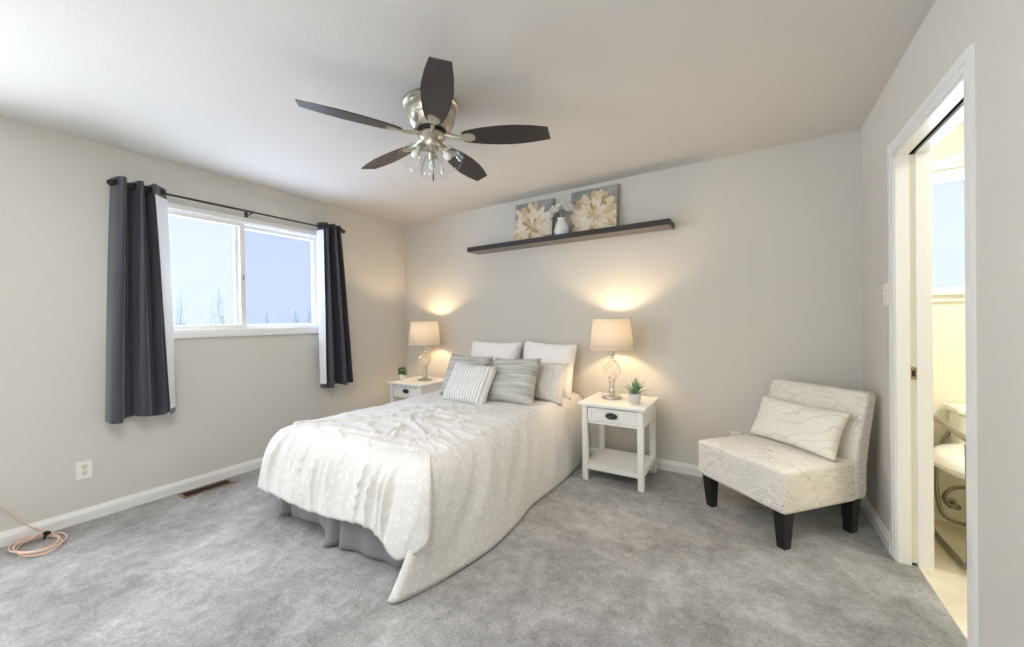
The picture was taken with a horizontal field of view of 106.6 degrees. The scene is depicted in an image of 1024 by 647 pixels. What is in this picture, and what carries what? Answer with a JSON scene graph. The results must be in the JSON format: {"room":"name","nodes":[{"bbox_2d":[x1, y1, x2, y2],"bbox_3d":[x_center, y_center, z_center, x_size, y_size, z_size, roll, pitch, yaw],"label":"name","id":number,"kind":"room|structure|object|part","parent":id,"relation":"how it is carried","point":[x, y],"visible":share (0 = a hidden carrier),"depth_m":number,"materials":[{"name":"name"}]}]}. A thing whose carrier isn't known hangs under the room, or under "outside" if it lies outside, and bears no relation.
{"room":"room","nodes":[
{"label":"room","id":0,"kind":"room"},
{"bbox_2d":[0,116,406,531],"bbox_3d":[-2.591,0.032,2.789,0.150,2.440,4.900,-1,0,32],"label":"wall","id":1,"kind":"structure","parent":0,"point":[234,394],"depth_m":2.51,"materials":[{"name":"white paint"}]},
{"bbox_2d":[76,459,92,480],"bbox_3d":[-2.716,0.929,2.424,0.009,0.116,0.072,-1,0,32],"label":"wall outlet","id":2,"kind":"object","parent":1,"relation":"attached to","point":[84,469],"visible":1,"depth_m":2.42,"materials":[{"name":"white plastic"}]},
{"bbox_2d":[81,464,87,469],"bbox_3d":[-2.715,0.910,2.423,0.003,0.033,0.033,-1,0,32],"label":"receptacle","id":3,"kind":"object","parent":2,"relation":"attached to","point":[83,466],"depth_m":2.42,"materials":[{"name":"grey plastic"}]},
{"bbox_2d":[81,470,87,475],"bbox_3d":[-2.714,0.949,2.423,0.003,0.033,0.033,-1,0,32],"label":"receptacle","id":4,"kind":"object","parent":2,"relation":"attached to","point":[83,472],"depth_m":2.42,"materials":[{"name":"grey plastic"}]},
{"bbox_2d":[0,457,262,547],"bbox_3d":[-2.504,1.210,2.753,0.015,0.083,4.599,-1,0,32],"label":"baseboard","id":5,"kind":"structure","parent":1,"relation":"attached to","point":[7,537],"depth_m":2.56,"materials":[{"name":"white paint"}]},
{"bbox_2d":[106,179,345,233],"bbox_3d":[-2.188,-0.916,3.196,0.118,0.062,1.704,-1,0,32],"label":"curtain rod","id":6,"kind":"object","parent":1,"relation":"attached to","point":[110,182],"visible":0.59,"depth_m":3.00,"materials":[{"name":"brown metal"}]},
{"bbox_2d":[105,176,175,423],"bbox_3d":[-2.510,-0.157,2.583,0.128,1.598,0.350,-1,0,37],"label":"curtain","id":7,"kind":"object","parent":6,"relation":"hanging from","point":[140,359],"visible":1,"depth_m":2.56,"materials":[{"name":"grey fabric"}]},
{"bbox_2d":[317,222,352,387],"bbox_3d":[-1.753,-0.176,3.784,0.148,1.598,0.314,-1,0,32],"label":"curtain","id":8,"kind":"object","parent":6,"relation":"hanging from","point":[335,357],"visible":1,"depth_m":3.75,"materials":[{"name":"grey fabric"}]},
{"bbox_2d":[168,202,318,338],"bbox_3d":[-2.308,-0.392,3.222,0.178,0.993,1.495,-1,0,32],"label":"window","id":9,"kind":"structure","parent":1,"relation":"in","point":[239,224],"depth_m":3.21,"materials":[{"name":"white paint"}]},
{"bbox_3d":[-2.452,-0.399,2.934,0.036,0.875,0.705,-1,0,32],"label":"sash","id":10,"kind":"part","parent":9,"relation":"part of","materials":[{"name":"white paint"}]},
{"bbox_3d":[-2.146,-0.407,3.507,0.036,0.875,0.710,-1,0,32],"label":"sash","id":11,"kind":"part","parent":9,"relation":"part of","materials":[{"name":"white paint"}]},
{"bbox_2d":[0,0,934,223],"bbox_3d":[-0.110,-1.264,1.214,6.050,0.100,4.900,-1,0,32],"label":"ceiling","id":12,"kind":"structure","parent":0,"point":[620,89],"depth_m":1.90,"materials":[{"name":"white paint"}]},
{"bbox_2d":[295,57,550,180],"bbox_3d":[-0.473,-0.996,2.144,1.242,0.438,1.256,-1,0,32],"label":"ceiling fan","id":13,"kind":"object","parent":12,"relation":"hanging from","point":[431,109],"visible":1,"depth_m":2.05,"materials":[{"name":"brown wood"}]},
{"bbox_3d":[-0.793,-1.021,1.885,0.488,0.039,0.143,-1,0,-32],"label":"blade","id":14,"kind":"part","parent":13,"relation":"part of","materials":[{"name":"brown wood"}]},
{"bbox_3d":[-0.770,-1.025,2.373,0.488,0.039,0.143,-1,1,40],"label":"blade","id":15,"kind":"part","parent":13,"relation":"part of","materials":[{"name":"brown wood"}]},
{"bbox_3d":[-0.518,-0.917,2.054,0.043,0.060,0.053,-1,0,32],"label":"bulb","id":16,"kind":"part","parent":13,"relation":"part of","materials":[{"name":"white glass"}]},
{"bbox_3d":[-0.461,-0.918,2.208,0.046,0.060,0.048,-1,0,32],"label":"bulb","id":17,"kind":"part","parent":13,"relation":"part of","materials":[{"name":"white glass"}]},
{"bbox_3d":[-0.337,-1.027,1.712,0.143,0.039,0.488,-1,0,-14],"label":"blade","id":18,"kind":"part","parent":13,"relation":"part of","materials":[{"name":"brown wood"}]},
{"bbox_3d":[-0.355,-0.919,2.082,0.053,0.060,0.043,-1,0,32],"label":"bulb","id":19,"kind":"part","parent":13,"relation":"part of","materials":[{"name":"white glass"}]},
{"bbox_3d":[-0.299,-1.032,2.501,0.143,0.039,0.488,-1,0,22],"label":"blade","id":20,"kind":"part","parent":13,"relation":"part of","materials":[{"name":"brown wood"}]},
{"bbox_3d":[-0.031,-1.034,2.093,0.488,0.039,0.143,-1,0,4],"label":"blade","id":21,"kind":"part","parent":13,"relation":"part of","materials":[{"name":"brown wood"}]},
{"bbox_2d":[0,457,966,646],"bbox_3d":[-0.113,1.257,1.168,6.050,0.060,4.750,-1,0,32],"label":"floor","id":22,"kind":"structure","parent":0,"point":[599,560],"depth_m":1.80,"materials":[{"name":"carpet"}]},
{"bbox_2d":[0,506,67,556],"bbox_3d":[-2.846,0.947,2.069,0.641,0.616,0.286,-1,0,-24],"label":"cable coil","id":23,"kind":"object","parent":22,"relation":"on","point":[45,534],"visible":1,"depth_m":2.16,"materials":[{"name":"beige plastic"}]},
{"bbox_2d":[177,479,234,498],"bbox_3d":[-2.301,1.243,2.880,0.132,0.008,0.320,-1,0,32],"label":"floor vent","id":24,"kind":"object","parent":22,"relation":"in","point":[212,486],"visible":1,"depth_m":2.87,"materials":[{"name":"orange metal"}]},
{"bbox_2d":[387,376,443,402],"bbox_3d":[-1.000,0.919,4.175,0.505,0.600,0.485,-1,0,32],"label":"nightstand","id":25,"kind":"object","parent":22,"relation":"on","point":[409,387],"visible":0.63,"depth_m":4.03,"materials":[{"name":"white paint"}]},
{"bbox_3d":[-1.281,0.935,4.119,0.042,0.578,0.042,-1,0,32],"label":"leg","id":26,"kind":"part","parent":25,"relation":"part of","materials":[{"name":"white paint"}]},
{"bbox_2d":[397,367,407,380],"bbox_3d":[-1.207,0.546,4.187,0.106,0.152,0.117,-1,1,-42],"label":"potted plant","id":27,"kind":"object","parent":25,"relation":"on","point":[402,376],"visible":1,"depth_m":4.16,"materials":[{"name":"green plant"}]},
{"bbox_3d":[-1.201,0.592,4.188,0.070,0.060,0.070,-1,0,32],"label":"pot","id":28,"kind":"part","parent":27,"relation":"part of","materials":[{"name":"white ceramic"}]},
{"bbox_3d":[-1.107,0.712,4.006,0.376,0.135,0.020,-1,0,32],"label":"rail","id":29,"kind":"part","parent":25,"relation":"part of","materials":[{"name":"white paint"}]},
{"bbox_3d":[-1.008,0.707,4.165,0.370,0.101,0.396,-1,0,32],"label":"drawer","id":30,"kind":"part","parent":25,"relation":"part of","materials":[{"name":"white paint"}]},
{"bbox_3d":[-0.926,0.931,3.897,0.042,0.578,0.042,-1,0,32],"label":"leg","id":31,"kind":"part","parent":25,"relation":"part of","materials":[{"name":"white paint"}]},
{"bbox_2d":[408,321,440,380],"bbox_3d":[-0.954,0.297,4.173,0.352,0.643,0.352,-1,0,17],"label":"table lamp","id":32,"kind":"object","parent":25,"relation":"on","point":[422,333],"visible":1,"depth_m":4.05,"materials":[{"name":"white fabric"}]},
{"bbox_3d":[-0.957,0.104,4.172,0.346,0.254,0.346,-1,0,17],"label":"lamp shade","id":33,"kind":"part","parent":32,"relation":"part of","materials":[{"name":"beige fabric"}]},
{"bbox_3d":[-0.820,0.707,4.059,0.016,0.135,0.351,-1,0,32],"label":"panel","id":34,"kind":"part","parent":25,"relation":"part of","materials":[{"name":"white paint"}]},
{"bbox_2d":[578,392,658,491],"bbox_3d":[0.852,0.900,3.015,0.505,0.600,0.485,-1,0,32],"label":"nightstand","id":35,"kind":"object","parent":22,"relation":"on","point":[596,409],"visible":0.99,"depth_m":2.91,"materials":[{"name":"white paint"}]},
{"bbox_3d":[0.571,0.916,2.959,0.042,0.578,0.042,-1,0,32],"label":"leg","id":36,"kind":"part","parent":35,"relation":"part of","materials":[{"name":"white paint"}]},
{"bbox_3d":[0.779,0.911,3.292,0.042,0.578,0.042,-1,0,32],"label":"leg","id":37,"kind":"part","parent":35,"relation":"part of","materials":[{"name":"white paint"}]},
{"bbox_3d":[0.733,0.691,2.828,0.092,0.046,0.022,-1,0,32],"label":"cup pull","id":38,"kind":"part","parent":35,"relation":"part of","materials":[{"name":"grey metal"}]},
{"bbox_2d":[589,318,633,399],"bbox_3d":[0.806,0.279,3.084,0.352,0.643,0.352,-1,0,22],"label":"table lamp","id":39,"kind":"object","parent":35,"relation":"on","point":[611,335],"visible":1,"depth_m":2.96,"materials":[{"name":"white fabric"}]},
{"bbox_3d":[0.802,-0.041,3.082,0.296,0.005,0.296,-1,0,22],"label":"shade trim","id":40,"kind":"part","parent":39,"relation":"part of","materials":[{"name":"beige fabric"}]},
{"bbox_3d":[0.803,0.086,3.083,0.346,0.254,0.346,-1,0,22],"label":"lamp shade","id":41,"kind":"part","parent":39,"relation":"part of","materials":[{"name":"beige fabric"}]},
{"bbox_3d":[0.744,0.693,2.846,0.376,0.135,0.020,-1,0,32],"label":"rail","id":42,"kind":"part","parent":35,"relation":"part of","materials":[{"name":"white paint"}]},
{"bbox_3d":[0.843,0.688,3.004,0.370,0.101,0.396,-1,0,32],"label":"drawer","id":43,"kind":"part","parent":35,"relation":"part of","materials":[{"name":"white paint"}]},
{"bbox_2d":[588,448,652,472],"bbox_3d":[0.855,1.085,3.016,0.430,0.018,0.405,-1,0,32],"label":"shelf","id":44,"kind":"object","parent":35,"relation":"attached to","point":[607,460],"depth_m":2.97,"materials":[{"name":"white paint"}]},
{"bbox_2d":[620,377,645,403],"bbox_3d":[0.936,0.498,2.878,0.215,0.204,0.180,-1,0,32],"label":"potted succulent","id":45,"kind":"object","parent":35,"relation":"on","point":[634,395],"visible":1,"depth_m":2.85,"materials":[{"name":"green plant"}]},
{"bbox_3d":[0.925,0.912,2.737,0.042,0.578,0.042,-1,0,32],"label":"leg","id":46,"kind":"part","parent":35,"relation":"part of","materials":[{"name":"white paint"}]},
{"bbox_3d":[1.032,0.688,2.898,0.016,0.135,0.351,-1,0,32],"label":"panel","id":47,"kind":"part","parent":35,"relation":"part of","materials":[{"name":"white paint"}]},
{"bbox_3d":[1.133,0.907,3.070,0.042,0.578,0.042,-1,0,32],"label":"leg","id":48,"kind":"part","parent":35,"relation":"part of","materials":[{"name":"white paint"}]},
{"bbox_2d":[699,379,875,550],"bbox_3d":[1.639,0.791,2.337,0.655,0.805,0.630,-1,0,-16],"label":"slipper chair","id":49,"kind":"object","parent":22,"relation":"on","point":[787,479],"visible":0.89,"depth_m":2.14,"materials":[{"name":"fabric"}]},
{"bbox_3d":[1.308,1.091,2.514,0.068,0.212,0.068,-1,0,-16],"label":"leg","id":50,"kind":"part","parent":49,"relation":"part of","materials":[{"name":"black wood"}]},
{"bbox_3d":[1.577,0.869,2.332,0.532,0.247,0.600,-1,0,-16],"label":"seat","id":51,"kind":"part","parent":49,"relation":"part of","materials":[{"name":"fabric"}]},
{"bbox_3d":[1.448,1.092,2.035,0.068,0.212,0.068,-1,0,-16],"label":"leg","id":52,"kind":"part","parent":49,"relation":"part of","materials":[{"name":"black wood"}]},
{"bbox_2d":[750,395,850,461],"bbox_3d":[1.754,0.625,2.360,0.194,0.267,0.541,-1,0,-15],"label":"lumbar pillow","id":53,"kind":"object","parent":49,"relation":"on","point":[817,431],"visible":1,"depth_m":2.26,"materials":[{"name":"white fabric"}]},
{"bbox_3d":[1.880,0.685,2.407,0.148,0.601,0.630,-1,0,-16],"label":"backrest","id":54,"kind":"part","parent":49,"relation":"part of","materials":[{"name":"fabric"}]},
{"bbox_3d":[1.938,1.084,2.183,0.066,0.212,0.066,-1,0,-16],"label":"leg","id":55,"kind":"part","parent":49,"relation":"part of","materials":[{"name":"black wood"}]},
{"bbox_2d":[933,415,966,569],"bbox_3d":[2.508,0.832,1.873,0.640,0.696,0.640,-1,0,32],"label":"seat","id":56,"kind":"object","parent":22,"relation":"on","point":[950,458],"visible":0.31,"depth_m":1.94,"materials":[{"name":"white ceramic"}]},
{"bbox_3d":[2.279,0.536,2.011,0.028,0.048,0.521,-1,0,32],"label":"armrest","id":57,"kind":"part","parent":56,"relation":"part of","materials":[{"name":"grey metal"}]},
{"bbox_2d":[943,403,965,444],"bbox_3d":[2.568,0.826,1.875,0.430,0.714,0.659,-1,0,32],"label":"toilet","id":58,"kind":"object","parent":22,"relation":"on","point":[957,416],"visible":0.14,"depth_m":2.14,"materials":[{"name":"white ceramic"}]},
{"bbox_3d":[2.683,0.483,2.065,0.430,0.035,0.205,-1,0,32],"label":"tank lid","id":59,"kind":"part","parent":58,"relation":"part of","materials":[{"name":"white ceramic"}]},
{"bbox_3d":[2.686,0.650,2.066,0.400,0.300,0.180,-1,0,32],"label":"tank","id":60,"kind":"part","parent":58,"relation":"part of","materials":[{"name":"white ceramic"}]},
{"bbox_3d":[-0.450,0.950,2.961,1.320,0.540,1.950,-1,0,32],"label":"bed","id":61,"kind":"object","parent":22,"relation":"on","visible":0},
{"bbox_2d":[277,498,404,567],"bbox_3d":[-0.456,1.069,2.931,1.314,0.290,2.043,-1,0,32],"label":"bed skirt","id":62,"kind":"object","parent":61,"relation":"on","point":[349,536],"visible":0.09,"depth_m":2.07,"materials":[{"name":"grey fabric"}]},
{"bbox_2d":[257,390,589,603],"bbox_3d":[-0.486,0.910,2.900,1.546,0.616,2.150,-1,0,32],"label":"comforter","id":63,"kind":"object","parent":61,"relation":"on","point":[490,462],"visible":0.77,"depth_m":2.12,"materials":[{"name":"white fabric"}]},
{"bbox_2d":[440,353,492,394],"bbox_3d":[-0.414,0.474,3.445,0.483,0.384,0.257,-1,0,28],"label":"ribbed pillow","id":64,"kind":"object","parent":63,"relation":"on","point":[483,361],"visible":0.32,"depth_m":3.43,"materials":[{"name":"grey fabric"}]},
{"bbox_2d":[442,361,496,404],"bbox_3d":[-0.356,0.503,3.175,0.443,0.342,0.248,-1,0,34],"label":"knit pillow","id":65,"kind":"object","parent":63,"relation":"on","point":[467,383],"visible":0.96,"depth_m":3.10,"materials":[{"name":"white fabric"}]},
{"bbox_2d":[470,340,521,358],"bbox_3d":[-0.183,0.409,3.775,0.611,0.483,0.256,-1,0,31],"label":"pillow","id":66,"kind":"object","parent":63,"relation":"on","point":[479,348],"visible":0.37,"depth_m":3.69,"materials":[{"name":"white fabric"}]},
{"bbox_2d":[487,358,541,405],"bbox_3d":[0.006,0.478,3.163,0.476,0.385,0.259,-1,0,34],"label":"ribbed pillow","id":67,"kind":"object","parent":63,"relation":"on","point":[514,381],"visible":0.9,"depth_m":3.07,"materials":[{"name":"grey fabric"}]},
{"bbox_2d":[516,358,568,405],"bbox_3d":[0.220,0.491,3.284,0.559,0.347,0.233,-1,0,37],"label":"pillow sham","id":68,"kind":"object","parent":63,"relation":"on","point":[551,377],"visible":0.52,"depth_m":3.13,"materials":[{"name":"white fabric"}]},
{"bbox_2d":[523,340,577,399],"bbox_3d":[0.317,0.409,3.463,0.560,0.509,0.255,-1,0,35],"label":"pillow","id":69,"kind":"object","parent":63,"relation":"on","point":[549,353],"visible":0.41,"depth_m":3.36,"materials":[{"name":"white fabric"}]},
{"bbox_2d":[628,392,640,403],"bbox_3d":[0.925,0.563,2.879,0.092,0.074,0.092,-1,0,32],"label":"pot","id":70,"kind":"object","parent":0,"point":[634,397],"depth_m":2.85,"materials":[{"name":"grey ceramic"}]},
{"bbox_2d":[404,121,965,522],"bbox_3d":[1.233,-0.026,3.195,5.900,2.440,0.150,-1,0,32],"label":"wall","id":71,"kind":"structure","parent":0,"point":[756,281],"depth_m":2.97,"materials":[{"name":"white paint"}]},
{"bbox_2d":[467,218,673,254],"bbox_3d":[0.419,-0.767,3.487,1.954,0.045,0.199,-1,0,32],"label":"floating shelf","id":72,"kind":"object","parent":71,"relation":"attached to","point":[662,224],"visible":1,"depth_m":3.32,"materials":[{"name":"brown wood"}]},
{"bbox_2d":[514,198,554,240],"bbox_3d":[0.210,-0.983,3.679,0.415,0.386,0.078,-1,0,32],"label":"flower canvas","id":73,"kind":"object","parent":72,"relation":"on","point":[530,222],"visible":0.85,"depth_m":3.66,"materials":[{"name":"brown paint"}]},
{"bbox_2d":[554,217,569,234],"bbox_3d":[0.451,-0.871,3.459,0.140,0.162,0.140,-1,0,32],"label":"vase","id":74,"kind":"object","parent":72,"relation":"on","point":[561,227],"visible":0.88,"depth_m":3.41,"materials":[{"name":"white ceramic"}]},
{"bbox_2d":[545,209,556,220],"bbox_3d":[0.358,-0.956,3.459,0.161,0.197,0.118,-1,0,32],"label":"flower","id":75,"kind":"object","parent":74,"relation":"in","point":[549,215],"visible":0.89,"depth_m":3.44,"materials":[{"name":"white plant"}]},
{"bbox_2d":[548,203,561,216],"bbox_3d":[0.390,-0.971,3.408,0.127,0.224,0.136,-1,0,-1],"label":"flower","id":76,"kind":"object","parent":74,"relation":"in","point":[556,209],"visible":0.97,"depth_m":3.40,"materials":[{"name":"white plant"}]},
{"bbox_2d":[560,202,574,215],"bbox_3d":[0.492,-0.970,3.384,0.124,0.221,0.128,-1,0,15],"label":"flower","id":77,"kind":"object","parent":74,"relation":"in","point":[566,207],"visible":0.97,"depth_m":3.38,"materials":[{"name":"white plant"}]},
{"bbox_2d":[570,184,618,232],"bbox_3d":[0.719,-0.994,3.362,0.425,0.396,0.078,-1,0,32],"label":"flower canvas","id":78,"kind":"object","parent":72,"relation":"on","point":[596,208],"visible":0.88,"depth_m":3.34,"materials":[{"name":"beige fabric"}]},
{"bbox_2d":[590,447,861,506],"bbox_3d":[0.491,1.160,3.582,4.210,0.083,0.015,-1,0,32],"label":"baseboard","id":79,"kind":"structure","parent":71,"relation":"attached to","point":[673,466],"depth_m":3.06,"materials":[{"name":"white paint"}]},
{"bbox_2d":[932,155,964,301],"bbox_3d":[2.819,-0.555,2.137,0.920,0.845,0.125,-1,0,32],"label":"window","id":80,"kind":"structure","parent":71,"relation":"in","point":[952,168],"depth_m":2.25,"materials":[{"name":"white paint"}]},
{"bbox_2d":[934,430,965,526],"bbox_3d":[2.609,0.883,2.192,0.278,0.535,0.115,-1,0,32],"label":"supply hose","id":81,"kind":"object","parent":71,"relation":"attached to","point":[951,503],"visible":0.65,"depth_m":2.21,"materials":[{"name":"grey metal"}]},
{"bbox_2d":[861,0,1023,646],"bbox_3d":[1.054,-0.005,0.416,0.122,2.440,4.750,-1,0,32],"label":"wall","id":82,"kind":"structure","parent":0,"point":[996,27],"depth_m":1.16,"materials":[{"name":"white paint"}]},
{"bbox_2d":[862,496,889,553],"bbox_3d":[2.111,1.146,2.214,0.015,0.083,0.583,-1,0,32],"label":"baseboard","id":83,"kind":"structure","parent":82,"relation":"attached to","point":[877,523],"depth_m":2.18,"materials":[{"name":"white paint"}]},
{"bbox_2d":[882,283,887,304],"bbox_3d":[1.980,-0.154,2.029,0.017,0.116,0.072,-1,0,32],"label":"light switch","id":84,"kind":"object","parent":82,"relation":"attached to","point":[885,286],"visible":0.89,"depth_m":2.02,"materials":[{"name":"white plastic"}]},
{"bbox_2d":[909,154,917,563],"bbox_3d":[2.116,0.172,2.109,0.037,2.008,0.568,-1,0,32],"label":"door","id":85,"kind":"structure","parent":82,"relation":"in","point":[911,156],"depth_m":1.87,"materials":[{"name":"beige paint"}]},
{"bbox_3d":[1.968,0.245,1.872,0.026,0.060,0.004,-1,0,32],"label":"plate","id":86,"kind":"part","parent":85,"relation":"part of","materials":[{"name":"gold metal"}]},
{"bbox_2d":[894,76,963,565],"bbox_3d":[1.768,0.180,1.553,0.124,2.033,0.762,-1,0,32],"label":"trim","id":87,"kind":"structure","parent":82,"relation":"attached to","point":[901,157],"depth_m":1.88,"materials":[{"name":"white paint"}]},
{"bbox_2d":[887,43,977,646],"bbox_3d":[1.714,0.150,1.592,0.014,2.095,0.866,-1,0,32],"label":"trim","id":88,"kind":"structure","parent":82,"relation":"attached to","point":[964,66],"depth_m":1.25,"materials":[{"name":"white paint"}]},
{"bbox_2d":[909,97,963,154],"bbox_3d":[1.889,-0.857,1.762,0.032,0.032,1.250,-1,0,32],"label":"trim","id":89,"kind":"structure","parent":82,"relation":"attached to","point":[962,99],"depth_m":1.62,"materials":[{"name":"grey metal"}]},
{"bbox_2d":[914,101,963,569],"bbox_3d":[1.802,0.152,1.532,0.058,2.089,0.874,-1,0,32],"label":"trim","id":90,"kind":"structure","parent":82,"relation":"attached to","point":[923,153],"depth_m":1.84,"materials":[{"name":"white paint"}]},
{"label":"outside","id":91,"kind":"structure","parent":0,"visible":0},
{"bbox_3d":[-1.243,4.370,4.728,120.000,0.100,120.000,-1,0,32],"label":"ground","id":92,"kind":"structure","parent":91,"visible":0},
{"bbox_2d":[173,289,188,324],"bbox_3d":[-14.812,1.406,17.013,1.646,6.057,1.744,-1,0,9],"label":"spruce tree","id":93,"kind":"object","parent":92,"relation":"on","point":[180,318],"visible":0.22,"depth_m":16.97,"materials":[{"name":"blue plant"}]},
{"bbox_2d":[207,295,219,324],"bbox_3d":[-14.774,1.467,18.934,1.623,5.907,1.784,0,1,43],"label":"spruce tree","id":94,"kind":"object","parent":92,"relation":"on","point":[213,319],"visible":0.16,"depth_m":18.85,"materials":[{"name":"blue plant"}]},
{"bbox_2d":[215,286,226,324],"bbox_3d":[-15.956,1.131,20.837,1.954,6.587,1.768,-1,0,-38],"label":"spruce tree","id":95,"kind":"object","parent":92,"relation":"on","point":[219,302],"visible":0.23,"depth_m":20.77,"materials":[{"name":"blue plant"}]},
{"bbox_2d":[264,306,270,323],"bbox_3d":[-13.424,1.703,21.067,1.516,5.366,1.658,-1,0,-5],"label":"spruce tree","id":96,"kind":"object","parent":92,"relation":"on","point":[267,317],"visible":0.16,"depth_m":21.00,"materials":[{"name":"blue plant"}]},
{"bbox_2d":[292,306,298,323],"bbox_3d":[-13.755,1.581,24.329,1.524,5.576,1.619,-1,0,-14],"label":"spruce tree","id":97,"kind":"object","parent":92,"relation":"on","point":[295,317],"visible":0.16,"depth_m":24.24,"materials":[{"name":"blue plant"}]},
{"bbox_2d":[304,295,311,322],"bbox_3d":[-11.663,1.350,22.056,1.689,6.007,1.681,-1,0,6],"label":"spruce tree","id":98,"kind":"object","parent":92,"relation":"on","point":[308,319],"visible":0.19,"depth_m":21.95,"materials":[{"name":"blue plant"}]}
]}

